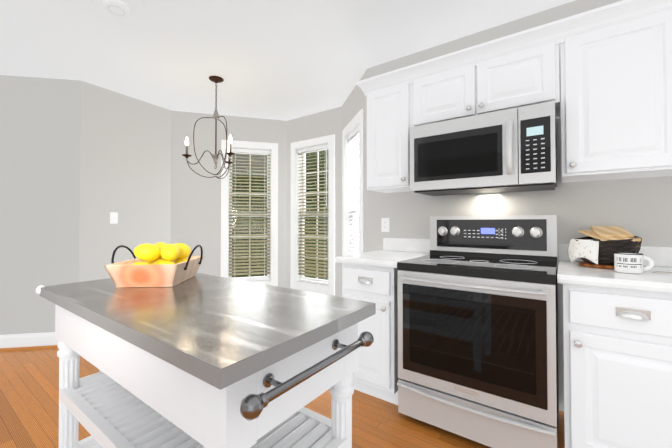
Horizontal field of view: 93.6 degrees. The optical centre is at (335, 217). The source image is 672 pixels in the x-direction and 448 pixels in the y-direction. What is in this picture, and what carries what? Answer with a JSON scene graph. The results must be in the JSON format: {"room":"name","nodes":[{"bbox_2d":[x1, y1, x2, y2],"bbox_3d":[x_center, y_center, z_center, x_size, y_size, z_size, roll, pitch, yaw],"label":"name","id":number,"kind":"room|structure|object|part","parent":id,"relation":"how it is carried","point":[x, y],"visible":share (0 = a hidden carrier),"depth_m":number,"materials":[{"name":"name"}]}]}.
{"room":"kitchen","nodes":[
{"label":"kitchen","id":0,"kind":"room"},
{"bbox_2d":[0,75,80,334],"bbox_3d":[-3.529,-0.051,2.834,2.260,2.484,0.140,0,-1,-10],"label":"wall","id":1,"kind":"structure","parent":0,"point":[40,130],"depth_m":2.90,"materials":[{"name":"grey paint"}]},
{"bbox_2d":[0,332,57,350],"bbox_3d":[-2.629,1.110,1.970,3.850,0.135,5.810,-1,-1,36],"label":"baseboard","id":2,"kind":"structure","parent":1,"relation":"attached to","point":[26,340],"depth_m":2.86,"materials":[{"name":"white wood"}]},
{"bbox_2d":[79,81,170,281],"bbox_3d":[-2.236,-0.042,3.420,0.140,2.484,0.972,0,-1,28],"label":"wall","id":3,"kind":"structure","parent":0,"point":[125,159],"depth_m":3.27,"materials":[{"name":"grey paint"}]},
{"bbox_2d":[110,212,117,223],"bbox_3d":[-2.262,0.007,3.214,0.016,0.116,0.072,-1,-1,36],"label":"switch plate","id":4,"kind":"object","parent":3,"relation":"attached to","point":[113,217],"visible":1,"depth_m":3.21,"materials":[{"name":"white plastic"}]},
{"bbox_2d":[170,111,286,287],"bbox_3d":[-1.327,-0.033,4.022,1.501,2.484,0.140,0,-1,-16],"label":"wall","id":5,"kind":"structure","parent":0,"point":[195,209],"depth_m":3.88,"materials":[{"name":"grey paint"}]},
{"bbox_2d":[221,140,277,285],"bbox_3d":[-1.110,-0.025,4.074,0.698,1.878,0.158,0,-1,-16],"label":"window","id":6,"kind":"structure","parent":5,"relation":"in","point":[273,149],"depth_m":4.07,"materials":[{"name":"white wood"}]},
{"bbox_3d":[-1.123,-0.029,4.119,0.516,1.686,0.055,0,-1,-16],"label":"window trim and sash","id":7,"kind":"part","parent":6,"relation":"part of","materials":[{"name":"white wood"}]},
{"bbox_2d":[229,148,270,280],"bbox_3d":[-1.104,-0.031,4.053,0.508,1.680,0.068,0,-1,-16],"label":"window blind","id":8,"kind":"object","parent":6,"relation":"attached to","point":[250,151],"visible":0.88,"depth_m":4.05,"materials":[{"name":"white"}]},
{"bbox_2d":[0,348,564,447],"bbox_3d":[-0.824,1.212,0.907,8.800,0.100,7.000,-1,-1,36],"label":"floor","id":9,"kind":"structure","parent":0,"point":[29,398],"depth_m":1.87,"materials":[{"name":"brown wood"}]},
{"bbox_2d":[35,273,375,447],"bbox_3d":[-0.510,0.709,1.076,1.224,0.902,0.552,-1,-1,36],"label":"island cart","id":10,"kind":"object","parent":9,"relation":"on","point":[199,360],"visible":0.98,"depth_m":0.85,"materials":[{"name":"white wood"}]},
{"bbox_2d":[104,242,203,287],"bbox_3d":[-0.738,0.187,1.323,0.399,0.159,0.403,-1,-1,36],"label":"crate","id":11,"kind":"object","parent":10,"relation":"on","point":[160,264],"visible":1,"depth_m":1.24,"materials":[{"name":"brown wood"}]},
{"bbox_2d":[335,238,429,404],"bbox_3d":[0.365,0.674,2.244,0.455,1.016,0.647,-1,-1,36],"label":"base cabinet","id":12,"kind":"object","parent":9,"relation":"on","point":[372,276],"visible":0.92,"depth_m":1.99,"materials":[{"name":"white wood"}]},
{"bbox_2d":[397,215,558,447],"bbox_3d":[0.826,0.581,1.839,0.758,1.190,0.716,-1,-1,36],"label":"range","id":13,"kind":"object","parent":9,"relation":"on","point":[478,329],"visible":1,"depth_m":1.62,"materials":[{"name":"silver metal"}]},
{"bbox_2d":[563,284,671,447],"bbox_3d":[1.387,0.734,1.526,0.462,0.874,0.616,-1,-1,36],"label":"base cabinet","id":14,"kind":"object","parent":9,"relation":"on","point":[617,335],"depth_m":1.31,"materials":[{"name":"white wood"}]},
{"bbox_2d":[557,260,671,295],"bbox_3d":[1.762,0.273,1.246,1.445,0.040,0.644,-1,-1,36],"label":"countertop","id":15,"kind":"structure","parent":14,"relation":"on","point":[569,272],"depth_m":1.36,"materials":[{"name":"white stone"}]},
{"bbox_2d":[568,226,641,268],"bbox_3d":[1.407,0.152,1.662,0.298,0.210,0.298,-1,-1,36],"label":"basket","id":16,"kind":"object","parent":15,"relation":"on","point":[597,246],"visible":0.83,"depth_m":1.59,"materials":[{"name":"black wicker"}]},
{"bbox_2d":[568,239,598,264],"bbox_3d":[1.308,0.179,1.656,0.144,0.130,0.174,-1,-1,36],"label":"towel","id":17,"kind":"object","parent":16,"relation":"on","point":[587,250],"depth_m":1.63,"materials":[{"name":"white fabric"}]},
{"bbox_2d":[614,252,653,273],"bbox_3d":[1.372,0.210,1.454,0.139,0.088,0.103,-1,-1,36],"label":"mug","id":18,"kind":"object","parent":15,"relation":"on","point":[628,262],"visible":0.98,"depth_m":1.43,"materials":[{"name":"white ceramic"}]},
{"bbox_2d":[0,0,574,120],"bbox_3d":[-0.824,-1.372,0.947,8.800,0.100,7.000,-1,-1,36],"label":"ceiling","id":19,"kind":"structure","parent":0,"point":[285,60],"depth_m":2.36,"materials":[{"name":"white paint"}]},
{"bbox_2d":[103,0,129,15],"bbox_3d":[-1.351,-1.288,1.942,0.136,0.035,0.136,-1,-1,36],"label":"smoke detector","id":20,"kind":"object","parent":19,"relation":"attached to","point":[119,7],"visible":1,"depth_m":1.92,"materials":[{"name":"white plastic"}]},
{"bbox_2d":[182,76,234,178],"bbox_3d":[-1.067,-0.828,2.911,0.464,0.926,0.504,-1,-1,36],"label":"pendant chandelier","id":21,"kind":"object","parent":19,"relation":"hanging from","point":[216,116],"visible":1,"depth_m":2.90,"materials":[{"name":"brown metal"}]},
{"bbox_2d":[286,107,340,296],"bbox_3d":[-0.260,-0.034,3.947,1.000,2.484,0.140,-1,-1,36],"label":"wall","id":22,"kind":"structure","parent":0,"point":[320,124],"depth_m":3.82,"materials":[{"name":"grey paint"}]},
{"bbox_2d":[290,134,334,295],"bbox_3d":[-0.259,-0.027,3.935,0.698,1.878,0.158,-1,-1,36],"label":"window","id":23,"kind":"structure","parent":22,"relation":"in","point":[329,288],"depth_m":3.98,"materials":[{"name":"white wood"}]},
{"bbox_2d":[298,144,327,284],"bbox_3d":[-0.272,-0.033,3.917,0.508,1.680,0.068,-1,-1,36],"label":"window blind","id":24,"kind":"object","parent":23,"relation":"attached to","point":[313,149],"visible":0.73,"depth_m":3.92,"materials":[{"name":"white"}]},
{"bbox_3d":[-0.232,-0.032,3.973,0.516,1.686,0.055,-1,-1,36],"label":"window trim and sash","id":25,"kind":"part","parent":23,"relation":"part of","materials":[{"name":"white wood"}]},
{"bbox_2d":[341,68,367,296],"bbox_3d":[0.231,-0.045,3.218,0.140,2.484,0.981,0,-1,-13],"label":"wall","id":26,"kind":"structure","parent":0,"point":[354,104],"depth_m":2.88,"materials":[{"name":"grey paint"}]},
{"bbox_2d":[342,109,362,296],"bbox_3d":[0.226,-0.038,3.196,0.158,1.878,0.698,0,-1,-13],"label":"window","id":27,"kind":"structure","parent":26,"relation":"in","point":[353,124],"depth_m":3.43,"materials":[{"name":"white wood"}]},
{"bbox_2d":[347,125,358,253],"bbox_3d":[0.205,-0.045,3.191,0.068,1.680,0.508,0,-1,-13],"label":"window blind","id":28,"kind":"object","parent":27,"relation":"attached to","point":[353,135],"visible":0.4,"depth_m":3.27,"materials":[{"name":"white"}]},
{"bbox_3d":[0.272,-0.043,3.206,0.055,1.686,0.516,0,-1,-13],"label":"window trim and sash","id":29,"kind":"part","parent":27,"relation":"part of","materials":[{"name":"white wood"}]},
{"bbox_2d":[368,0,671,411],"bbox_3d":[2.059,-0.071,1.524,4.300,2.484,0.140,-1,-1,36],"label":"wall","id":30,"kind":"structure","parent":0,"point":[641,207],"depth_m":1.94,"materials":[{"name":"grey paint"}]},
{"bbox_2d":[381,218,388,231],"bbox_3d":[0.410,0.063,2.620,0.072,0.116,0.007,-1,-1,36],"label":"electrical outlet","id":31,"kind":"object","parent":30,"relation":"attached to","point":[384,224],"visible":1,"depth_m":2.62,"materials":[{"name":"white plastic"}]},
{"bbox_2d":[364,76,411,192],"bbox_3d":[0.460,-0.576,2.392,0.360,0.740,0.326,-1,-1,36],"label":"upper cabinet","id":32,"kind":"object","parent":30,"relation":"attached to","point":[389,106],"depth_m":2.25,"materials":[{"name":"white wood"}]},
{"bbox_2d":[412,32,563,126],"bbox_3d":[0.943,-0.781,2.047,0.830,0.340,0.326,-1,-1,36],"label":"upper cabinet","id":33,"kind":"object","parent":30,"relation":"attached to","point":[520,75],"depth_m":1.86,"materials":[{"name":"white wood"}]},
{"bbox_2d":[410,101,556,195],"bbox_3d":[0.906,-0.378,1.981,0.780,0.424,0.466,-1,-1,36],"label":"over-the-range microwave","id":34,"kind":"object","parent":33,"relation":"attached to","point":[509,150],"visible":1,"depth_m":1.80,"materials":[{"name":"silver metal"}]},
{"bbox_2d":[556,0,671,181],"bbox_3d":[1.473,-0.587,1.662,0.467,0.740,0.326,-1,-1,36],"label":"upper cabinet","id":35,"kind":"object","parent":30,"relation":"attached to","point":[616,90],"depth_m":1.54,"materials":[{"name":"white wood"}]},
{"bbox_2d":[559,244,671,267],"bbox_3d":[1.944,0.206,1.500,1.445,0.102,0.020,-1,-1,36],"label":"backsplash","id":36,"kind":"structure","parent":30,"relation":"attached to","point":[662,257],"depth_m":1.67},
{"label":"outside","id":37,"kind":"structure","parent":0,"visible":0},
{"bbox_2d":[232,150,358,279],"bbox_3d":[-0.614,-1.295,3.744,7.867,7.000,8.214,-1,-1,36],"label":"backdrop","id":38,"kind":"structure","parent":37,"point":[315,163],"depth_m":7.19,"materials":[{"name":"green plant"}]},
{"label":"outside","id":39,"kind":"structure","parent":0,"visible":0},
{"bbox_2d":[232,154,266,272],"bbox_3d":[-1.912,0.169,5.323,1.960,2.320,2.370,0,-1,-16],"label":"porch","id":40,"kind":"object","parent":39,"point":[248,165],"depth_m":5.72,"materials":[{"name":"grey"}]}
]}

